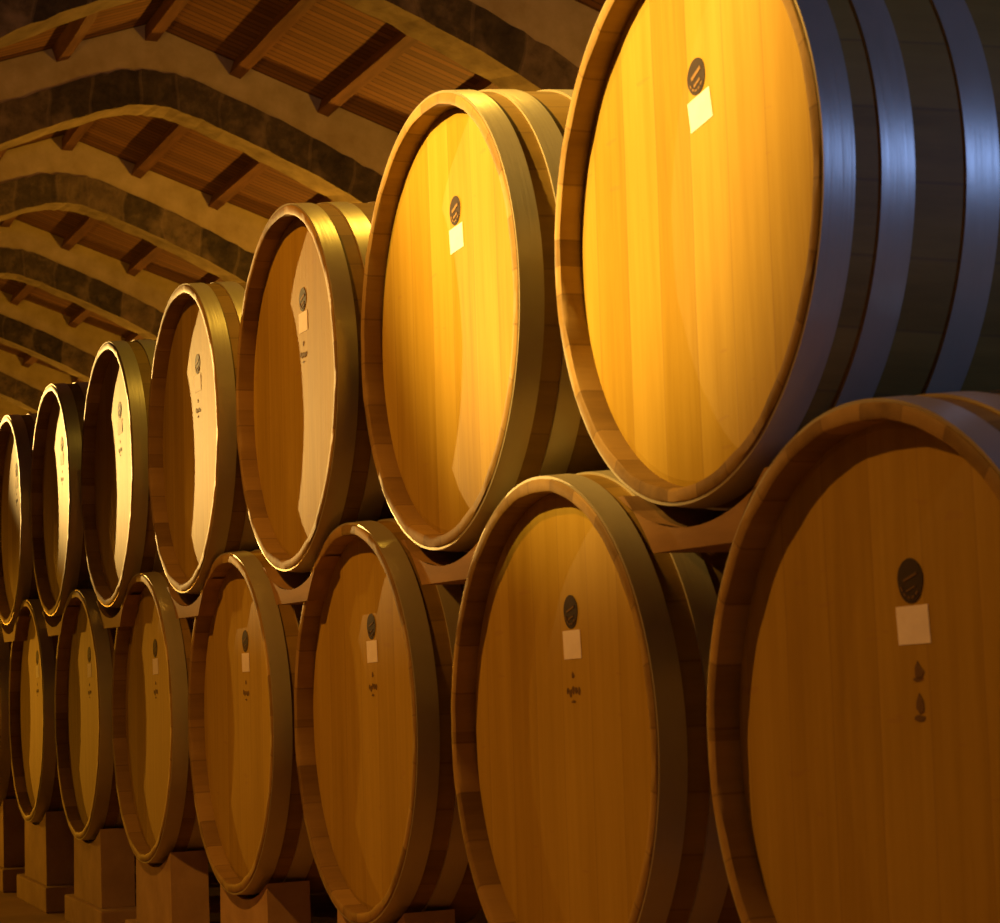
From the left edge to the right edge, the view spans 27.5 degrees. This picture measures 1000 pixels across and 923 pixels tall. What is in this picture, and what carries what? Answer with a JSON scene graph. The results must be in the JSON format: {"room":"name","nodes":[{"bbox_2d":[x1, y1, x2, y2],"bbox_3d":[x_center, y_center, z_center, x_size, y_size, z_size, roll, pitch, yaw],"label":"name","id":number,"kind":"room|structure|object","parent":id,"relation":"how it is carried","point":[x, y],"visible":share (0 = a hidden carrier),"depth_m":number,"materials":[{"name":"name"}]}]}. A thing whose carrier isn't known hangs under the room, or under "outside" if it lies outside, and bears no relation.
{"room":"wine cellar","nodes":[
{"label":"wine cellar","id":0,"kind":"room"},
{"bbox_2d":[0,891,69,922],"bbox_3d":[-3.747,2.448,17.137,8.800,0.100,40.200,1,-6,-23],"label":"floor","id":1,"kind":"structure","parent":0,"point":[13,909],"depth_m":5.02,"materials":[{"name":"concrete"}]},
{"bbox_2d":[0,398,29,422],"bbox_3d":[-8.336,1.073,28.062,8.250,5.020,0.292,1,-6,-23],"label":"stone arch","id":2,"kind":"object","parent":1,"relation":"on","point":[6,408],"visible":0.04,"depth_m":28.74,"materials":[{"name":"paint"}]},
{"bbox_2d":[0,350,73,412],"bbox_3d":[-7.149,0.755,25.249,8.250,5.020,0.292,1,-6,-23],"label":"stone arch","id":3,"kind":"object","parent":1,"relation":"on","point":[24,387],"visible":0.2,"depth_m":25.80,"materials":[{"name":"paint"}]},
{"bbox_2d":[0,290,125,381],"bbox_3d":[-5.961,0.437,22.436,8.250,5.020,0.292,1,-6,-23],"label":"stone arch","id":4,"kind":"object","parent":1,"relation":"on","point":[45,334],"visible":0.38,"depth_m":22.91,"materials":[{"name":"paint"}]},
{"bbox_2d":[0,854,135,892],"bbox_3d":[-1.004,1.163,5.910,0.922,0.062,0.426,1,-6,-23],"label":"plinth block","id":5,"kind":"object","parent":1,"relation":"on","point":[8,876],"visible":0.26,"depth_m":5.55,"materials":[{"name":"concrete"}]},
{"bbox_2d":[0,799,24,867],"bbox_3d":[-1.387,1.037,5.760,0.075,0.185,0.312,1,-6,-23],"label":"support block","id":6,"kind":"object","parent":5,"relation":"on","point":[12,822],"visible":0.62,"depth_m":5.62,"materials":[{"name":"concrete"}]},
{"bbox_2d":[0,618,16,805],"bbox_3d":[-1.018,0.695,5.960,0.945,0.610,0.597,0,-6,-22],"label":"wine barrel","id":7,"kind":"object","parent":6,"relation":"on","point":[7,790],"visible":0.05,"depth_m":5.55,"materials":[{"name":"brown wood"}]},
{"bbox_2d":[0,219,180,339],"bbox_3d":[-4.774,0.118,19.623,8.250,5.020,0.292,1,-6,-23],"label":"stone arch","id":8,"kind":"object","parent":1,"relation":"on","point":[99,283],"visible":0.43,"depth_m":20.02,"materials":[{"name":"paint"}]},
{"bbox_2d":[17,863,218,912],"bbox_3d":[-0.772,1.104,5.390,0.922,0.062,0.426,1,-6,-23],"label":"plinth block","id":9,"kind":"object","parent":1,"relation":"on","point":[50,898],"visible":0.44,"depth_m":5.09,"materials":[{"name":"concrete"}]},
{"bbox_2d":[25,811,73,885],"bbox_3d":[-1.154,0.980,5.240,0.075,0.180,0.312,1,-6,-23],"label":"support block","id":10,"kind":"object","parent":9,"relation":"on","point":[49,843],"visible":0.73,"depth_m":5.10,"materials":[{"name":"concrete"}]},
{"bbox_2d":[9,599,63,821],"bbox_3d":[-0.785,0.637,5.440,0.945,0.616,0.603,0,-6,-22],"label":"wine barrel","id":11,"kind":"object","parent":10,"relation":"on","point":[32,660],"visible":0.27,"depth_m":5.28,"materials":[{"name":"brown wood"}]},
{"bbox_2d":[0,616,29,641],"bbox_3d":[-1.231,0.453,5.525,0.190,0.062,0.309,1,-6,-23],"label":"cradle","id":12,"kind":"object","parent":11,"relation":"on","point":[19,633],"visible":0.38,"depth_m":5.41,"materials":[{"name":"brown wood"}]},
{"bbox_2d":[0,413,39,624],"bbox_3d":[-0.896,0.154,5.682,0.945,0.612,0.599,0,-6,-22],"label":"wine barrel","id":13,"kind":"object","parent":12,"relation":"on","point":[17,574],"visible":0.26,"depth_m":5.49,"materials":[{"name":"brown wood"}]},
{"bbox_2d":[0,135,268,282],"bbox_3d":[-3.586,-0.200,16.810,8.250,5.020,0.292,1,-6,-23],"label":"stone arch","id":14,"kind":"object","parent":1,"relation":"on","point":[173,216],"visible":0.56,"depth_m":17.12,"materials":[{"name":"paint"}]},
{"bbox_2d":[65,883,332,922],"bbox_3d":[-0.529,1.042,4.846,0.922,0.062,0.426,1,-6,-23],"label":"plinth block","id":15,"kind":"object","parent":1,"relation":"on","point":[77,910],"visible":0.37,"depth_m":4.63,"materials":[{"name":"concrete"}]},
{"bbox_2d":[74,828,134,908],"bbox_3d":[-0.911,0.921,4.696,0.075,0.173,0.312,1,-6,-23],"label":"support block","id":16,"kind":"object","parent":15,"relation":"on","point":[104,871],"visible":0.8,"depth_m":4.56,"materials":[{"name":"concrete"}]},
{"bbox_2d":[54,588,123,839],"bbox_3d":[-0.542,0.580,4.895,0.945,0.621,0.608,0,-6,-22],"label":"wine barrel","id":17,"kind":"object","parent":16,"relation":"on","point":[84,658],"visible":0.23,"depth_m":4.72,"materials":[{"name":"brown wood"}]},
{"bbox_2d":[42,607,78,635],"bbox_3d":[-0.995,0.392,4.997,0.190,0.063,0.313,1,-6,-23],"label":"cradle","id":18,"kind":"object","parent":17,"relation":"on","point":[56,626],"visible":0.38,"depth_m":4.88,"materials":[{"name":"brown wood"}]},
{"bbox_2d":[30,382,93,616],"bbox_3d":[-0.662,0.090,5.159,0.945,0.613,0.600,0,-6,-22],"label":"wine barrel","id":19,"kind":"object","parent":18,"relation":"on","point":[57,534],"visible":0.24,"depth_m":4.99,"materials":[{"name":"brown wood"}]},
{"bbox_2d":[0,25,398,202],"bbox_3d":[-2.398,-0.518,13.997,8.250,5.020,0.292,1,-6,-23],"label":"stone arch","id":20,"kind":"object","parent":1,"relation":"on","point":[341,156],"visible":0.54,"depth_m":14.23,"materials":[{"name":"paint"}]},
{"bbox_2d":[125,903,336,922],"bbox_3d":[-0.285,0.980,4.299,0.922,0.062,0.426,1,-6,-23],"label":"plinth block","id":21,"kind":"object","parent":1,"relation":"on","point":[320,913],"visible":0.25,"depth_m":4.30,"materials":[{"name":"concrete"}]},
{"bbox_2d":[136,850,209,922],"bbox_3d":[-0.667,0.863,4.148,0.075,0.164,0.312,1,-6,-23],"label":"support block","id":22,"kind":"object","parent":21,"relation":"on","point":[175,890],"visible":0.79,"depth_m":4.02,"materials":[{"name":"concrete"}]},
{"bbox_2d":[111,571,208,863],"bbox_3d":[-0.298,0.518,4.348,0.945,0.636,0.623,0,-6,-22],"label":"wine barrel","id":23,"kind":"object","parent":22,"relation":"on","point":[151,657],"visible":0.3,"depth_m":4.15,"materials":[{"name":"brown wood"}]},
{"bbox_2d":[96,595,140,628],"bbox_3d":[-0.753,0.328,4.455,0.190,0.064,0.317,1,-6,-23],"label":"cradle","id":24,"kind":"object","parent":23,"relation":"on","point":[111,617],"visible":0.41,"depth_m":4.34,"materials":[{"name":"brown wood"}]},
{"bbox_2d":[81,339,163,607],"bbox_3d":[-0.420,0.024,4.617,0.945,0.625,0.612,0,-6,-22],"label":"wine barrel","id":25,"kind":"object","parent":24,"relation":"on","point":[120,541],"visible":0.23,"depth_m":4.44,"materials":[{"name":"brown wood"}]},
{"bbox_2d":[0,0,599,90],"bbox_3d":[-1.210,-0.836,11.184,8.250,5.020,0.292,1,-6,-23],"label":"stone arch","id":26,"kind":"object","parent":1,"relation":"on","point":[522,45],"visible":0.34,"depth_m":11.73,"materials":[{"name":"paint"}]},
{"bbox_3d":[0.228,0.848,3.146,0.922,0.062,0.426,1,-6,-23],"label":"plinth block","id":27,"kind":"object","parent":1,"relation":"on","visible":0},
{"bbox_2d":[337,909,454,922],"bbox_3d":[-0.154,0.730,2.994,0.075,0.168,0.312,1,-6,-23],"label":"support block","id":28,"kind":"object","parent":27,"relation":"on","point":[441,916],"visible":0.33,"depth_m":2.87,"materials":[{"name":"concrete"}]},
{"bbox_2d":[294,518,487,922],"bbox_3d":[0.215,0.381,3.195,0.945,0.639,0.625,0,-6,-22],"label":"wine barrel","id":29,"kind":"object","parent":28,"relation":"on","point":[374,662],"visible":0.34,"depth_m":2.96,"materials":[{"name":"brown wood"}]},
{"bbox_2d":[262,556,340,604],"bbox_3d":[-0.249,0.195,3.322,0.190,0.065,0.325,1,-6,-23],"label":"cradle","id":30,"kind":"object","parent":29,"relation":"on","point":[288,588],"visible":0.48,"depth_m":3.24,"materials":[{"name":"brown wood"}]},
{"bbox_2d":[236,201,393,572],"bbox_3d":[0.085,-0.123,3.484,0.945,0.643,0.629,0,-6,-22],"label":"wine barrel","id":31,"kind":"object","parent":30,"relation":"on","point":[308,469],"visible":0.28,"depth_m":3.28,"materials":[{"name":"brown wood"}]},
{"bbox_3d":[-0.031,0.915,3.728,0.922,0.062,0.426,1,-6,-23],"label":"plinth block","id":32,"kind":"object","parent":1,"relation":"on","visible":0},
{"bbox_2d":[220,881,310,922],"bbox_3d":[-0.412,0.802,3.576,0.075,0.156,0.312,1,-6,-23],"label":"support block","id":33,"kind":"object","parent":32,"relation":"on","point":[286,902],"visible":0.75,"depth_m":3.45,"materials":[{"name":"concrete"}]},
{"bbox_2d":[188,549,327,894],"bbox_3d":[-0.044,0.455,3.777,0.945,0.647,0.633,0,-6,-22],"label":"wine barrel","id":34,"kind":"object","parent":33,"relation":"on","point":[242,754],"visible":0.3,"depth_m":3.56,"materials":[{"name":"brown wood"}]},
{"bbox_2d":[166,579,223,618],"bbox_3d":[-0.504,0.263,3.896,0.190,0.064,0.321,1,-6,-23],"label":"cradle","id":35,"kind":"object","parent":34,"relation":"on","point":[186,605],"visible":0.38,"depth_m":3.79,"materials":[{"name":"brown wood"}]},
{"bbox_2d":[148,281,259,593],"bbox_3d":[-0.169,-0.048,4.053,0.945,0.635,0.622,0,-6,-22],"label":"wine barrel","id":36,"kind":"object","parent":35,"relation":"on","point":[199,510],"visible":0.25,"depth_m":3.86,"materials":[{"name":"brown wood"}]},
{"bbox_2d":[0,0,605,376],"bbox_3d":[-3.890,-1.893,17.567,8.800,1.609,40.200,1,-6,-23],"label":"ceiling","id":37,"kind":"structure","parent":0,"point":[332,39],"depth_m":14.23,"materials":[{"name":"brown wood"}]},
{"bbox_2d":[0,148,7,159],"bbox_3d":[-3.615,-2.597,15.383,0.123,0.126,2.910,1,-6,-23],"label":"roof beam","id":38,"kind":"structure","parent":37,"relation":"attached to","point":[2,152],"depth_m":16.27,"materials":[{"name":"brown wood"}]},
{"bbox_2d":[0,216,16,226],"bbox_3d":[-4.242,-2.465,18.454,0.093,0.108,2.910,1,-6,-23],"label":"roof beam","id":39,"kind":"structure","parent":37,"relation":"attached to","point":[6,223],"depth_m":19.58,"materials":[{"name":"brown wood"}]},
{"bbox_2d":[10,283,34,304],"bbox_3d":[-4.858,-1.943,21.485,0.121,0.128,2.910,1,-6,-23],"label":"roof beam","id":40,"kind":"structure","parent":37,"relation":"attached to","point":[24,290],"depth_m":22.26,"materials":[{"name":"brown wood"}]},
{"bbox_2d":[22,355,37,367],"bbox_3d":[-5.440,-1.392,24.527,0.118,0.129,2.910,1,-6,-23],"label":"roof beam","id":41,"kind":"structure","parent":37,"relation":"attached to","point":[28,360],"depth_m":25.50,"materials":[{"name":"brown wood"}]},
{"bbox_2d":[51,11,99,61],"bbox_3d":[-2.434,-2.914,12.567,0.122,0.129,2.910,1,-6,-23],"label":"roof beam","id":42,"kind":"structure","parent":37,"relation":"attached to","point":[75,31],"depth_m":13.42,"materials":[{"name":"brown wood"}]},
{"bbox_2d":[72,376,83,382],"bbox_3d":[-4.855,-1.168,24.749,0.124,0.128,2.910,1,-6,-23],"label":"roof beam","id":43,"kind":"structure","parent":37,"relation":"attached to","point":[75,379],"depth_m":25.79,"materials":[{"name":"brown wood"}]},
{"bbox_2d":[62,120,95,150],"bbox_3d":[-3.045,-2.779,15.644,0.094,0.106,2.910,1,-6,-23],"label":"roof beam","id":44,"kind":"structure","parent":37,"relation":"attached to","point":[72,136],"depth_m":16.58,"materials":[{"name":"brown wood"}]},
{"bbox_2d":[61,216,98,250],"bbox_3d":[-3.683,-2.265,18.667,0.120,0.126,2.910,1,-6,-23],"label":"roof beam","id":45,"kind":"structure","parent":37,"relation":"attached to","point":[87,223],"depth_m":19.33,"materials":[{"name":"brown wood"}]},
{"bbox_2d":[68,307,92,327],"bbox_3d":[-4.261,-1.713,21.711,0.120,0.129,2.910,1,-6,-23],"label":"roof beam","id":46,"kind":"structure","parent":37,"relation":"attached to","point":[82,313],"depth_m":22.53,"materials":[{"name":"brown wood"}]},
{"bbox_2d":[125,332,143,341],"bbox_3d":[-3.682,-1.491,21.930,0.118,0.127,2.910,1,-6,-23],"label":"roof beam","id":47,"kind":"structure","parent":37,"relation":"attached to","point":[134,336],"depth_m":22.74,"materials":[{"name":"brown wood"}]},
{"bbox_2d":[127,244,164,276],"bbox_3d":[-3.087,-2.038,18.893,0.121,0.129,2.910,1,-6,-23],"label":"roof beam","id":48,"kind":"structure","parent":37,"relation":"attached to","point":[152,252],"depth_m":19.59,"materials":[{"name":"brown wood"}]},
{"bbox_2d":[131,123,189,178],"bbox_3d":[-2.490,-2.581,15.856,0.119,0.129,2.910,1,-6,-23],"label":"roof beam","id":49,"kind":"structure","parent":37,"relation":"attached to","point":[176,131],"depth_m":16.37,"materials":[{"name":"brown wood"}]},
{"bbox_2d":[145,0,188,41],"bbox_3d":[-1.867,-3.102,12.828,0.094,0.106,2.910,1,-6,-23],"label":"roof beam","id":50,"kind":"structure","parent":37,"relation":"attached to","point":[168,10],"depth_m":13.71,"materials":[{"name":"brown wood"}]},
{"bbox_2d":[204,275,224,283],"bbox_3d":[-2.480,-1.806,19.123,0.122,0.126,2.910,1,-6,-23],"label":"roof beam","id":51,"kind":"structure","parent":37,"relation":"attached to","point":[214,278],"depth_m":19.65,"materials":[{"name":"brown wood"}]},
{"bbox_2d":[208,159,269,209],"bbox_3d":[-1.875,-2.346,16.089,0.123,0.130,2.910,1,-6,-23],"label":"roof beam","id":52,"kind":"structure","parent":37,"relation":"attached to","point":[254,168],"depth_m":16.64,"materials":[{"name":"brown wood"}]},
{"bbox_2d":[230,0,317,78],"bbox_3d":[-1.294,-2.897,13.047,0.118,0.129,2.910,1,-6,-23],"label":"roof beam","id":53,"kind":"structure","parent":37,"relation":"attached to","point":[294,10],"depth_m":13.52,"materials":[{"name":"brown wood"}]},
{"bbox_2d":[315,196,333,203],"bbox_3d":[-1.283,-2.119,16.313,0.123,0.129,2.910,1,-6,-23],"label":"roof beam","id":54,"kind":"structure","parent":37,"relation":"attached to","point":[324,199],"depth_m":16.52,"materials":[{"name":"brown wood"}]},
{"bbox_2d":[317,31,417,116],"bbox_3d":[-0.701,-2.668,13.271,0.120,0.128,2.910,1,-6,-23],"label":"roof beam","id":55,"kind":"structure","parent":37,"relation":"attached to","point":[400,43],"depth_m":13.67,"materials":[{"name":"brown wood"}]},
{"bbox_2d":[468,78,499,90],"bbox_3d":[-0.115,-2.444,13.493,0.121,0.127,2.910,1,-6,-23],"label":"roof beam","id":56,"kind":"structure","parent":37,"relation":"attached to","point":[484,83],"depth_m":13.36,"materials":[{"name":"brown wood"}]},
{"bbox_3d":[0.384,0.591,1.721,0.075,0.158,0.312,1,-6,-23],"label":"support block","id":57,"kind":"object","parent":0,"visible":0},
{"bbox_2d":[707,390,999,922],"bbox_3d":[0.753,0.241,1.922,0.945,0.649,0.635,0,-6,-22],"label":"wine barrel","id":58,"kind":"object","parent":57,"relation":"on","point":[853,686],"visible":1,"depth_m":1.80,"materials":[{"name":"brown wood"}]},
{"bbox_2d":[618,467,767,552],"bbox_3d":[0.280,0.055,2.101,0.190,0.066,0.329,1,-6,-23],"label":"cradle","id":59,"kind":"object","parent":58,"relation":"on","point":[667,529],"visible":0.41,"depth_m":2.12,"materials":[{"name":"brown wood"}]},
{"bbox_2d":[554,0,999,510],"bbox_3d":[0.611,-0.258,2.268,0.945,0.649,0.635,0,-6,-22],"label":"wine barrel","id":60,"kind":"object","parent":59,"relation":"on","point":[772,217],"visible":0.85,"depth_m":1.96,"materials":[{"name":"brown wood"}]},
{"bbox_3d":[0.117,0.666,2.352,0.075,0.150,0.312,1,-6,-23],"label":"support block","id":61,"kind":"object","parent":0,"visible":0},
{"bbox_2d":[451,470,740,922],"bbox_3d":[0.486,0.316,2.553,0.945,0.657,0.643,0,-6,-22],"label":"wine barrel","id":62,"kind":"object","parent":61,"relation":"on","point":[582,782],"visible":0.58,"depth_m":2.33,"materials":[{"name":"brown wood"}]},
{"bbox_2d":[401,523,486,584],"bbox_3d":[0.013,0.127,2.732,0.190,0.066,0.329,1,-6,-23],"label":"cradle","id":63,"kind":"object","parent":62,"relation":"on","point":[434,567],"visible":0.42,"depth_m":2.75,"materials":[{"name":"brown wood"}]},
{"bbox_2d":[361,89,609,552],"bbox_3d":[0.346,-0.190,2.897,0.945,0.659,0.645,0,-6,-22],"label":"wine barrel","id":64,"kind":"object","parent":63,"relation":"on","point":[469,398],"visible":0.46,"depth_m":2.67,"materials":[{"name":"brown wood"}]}
]}

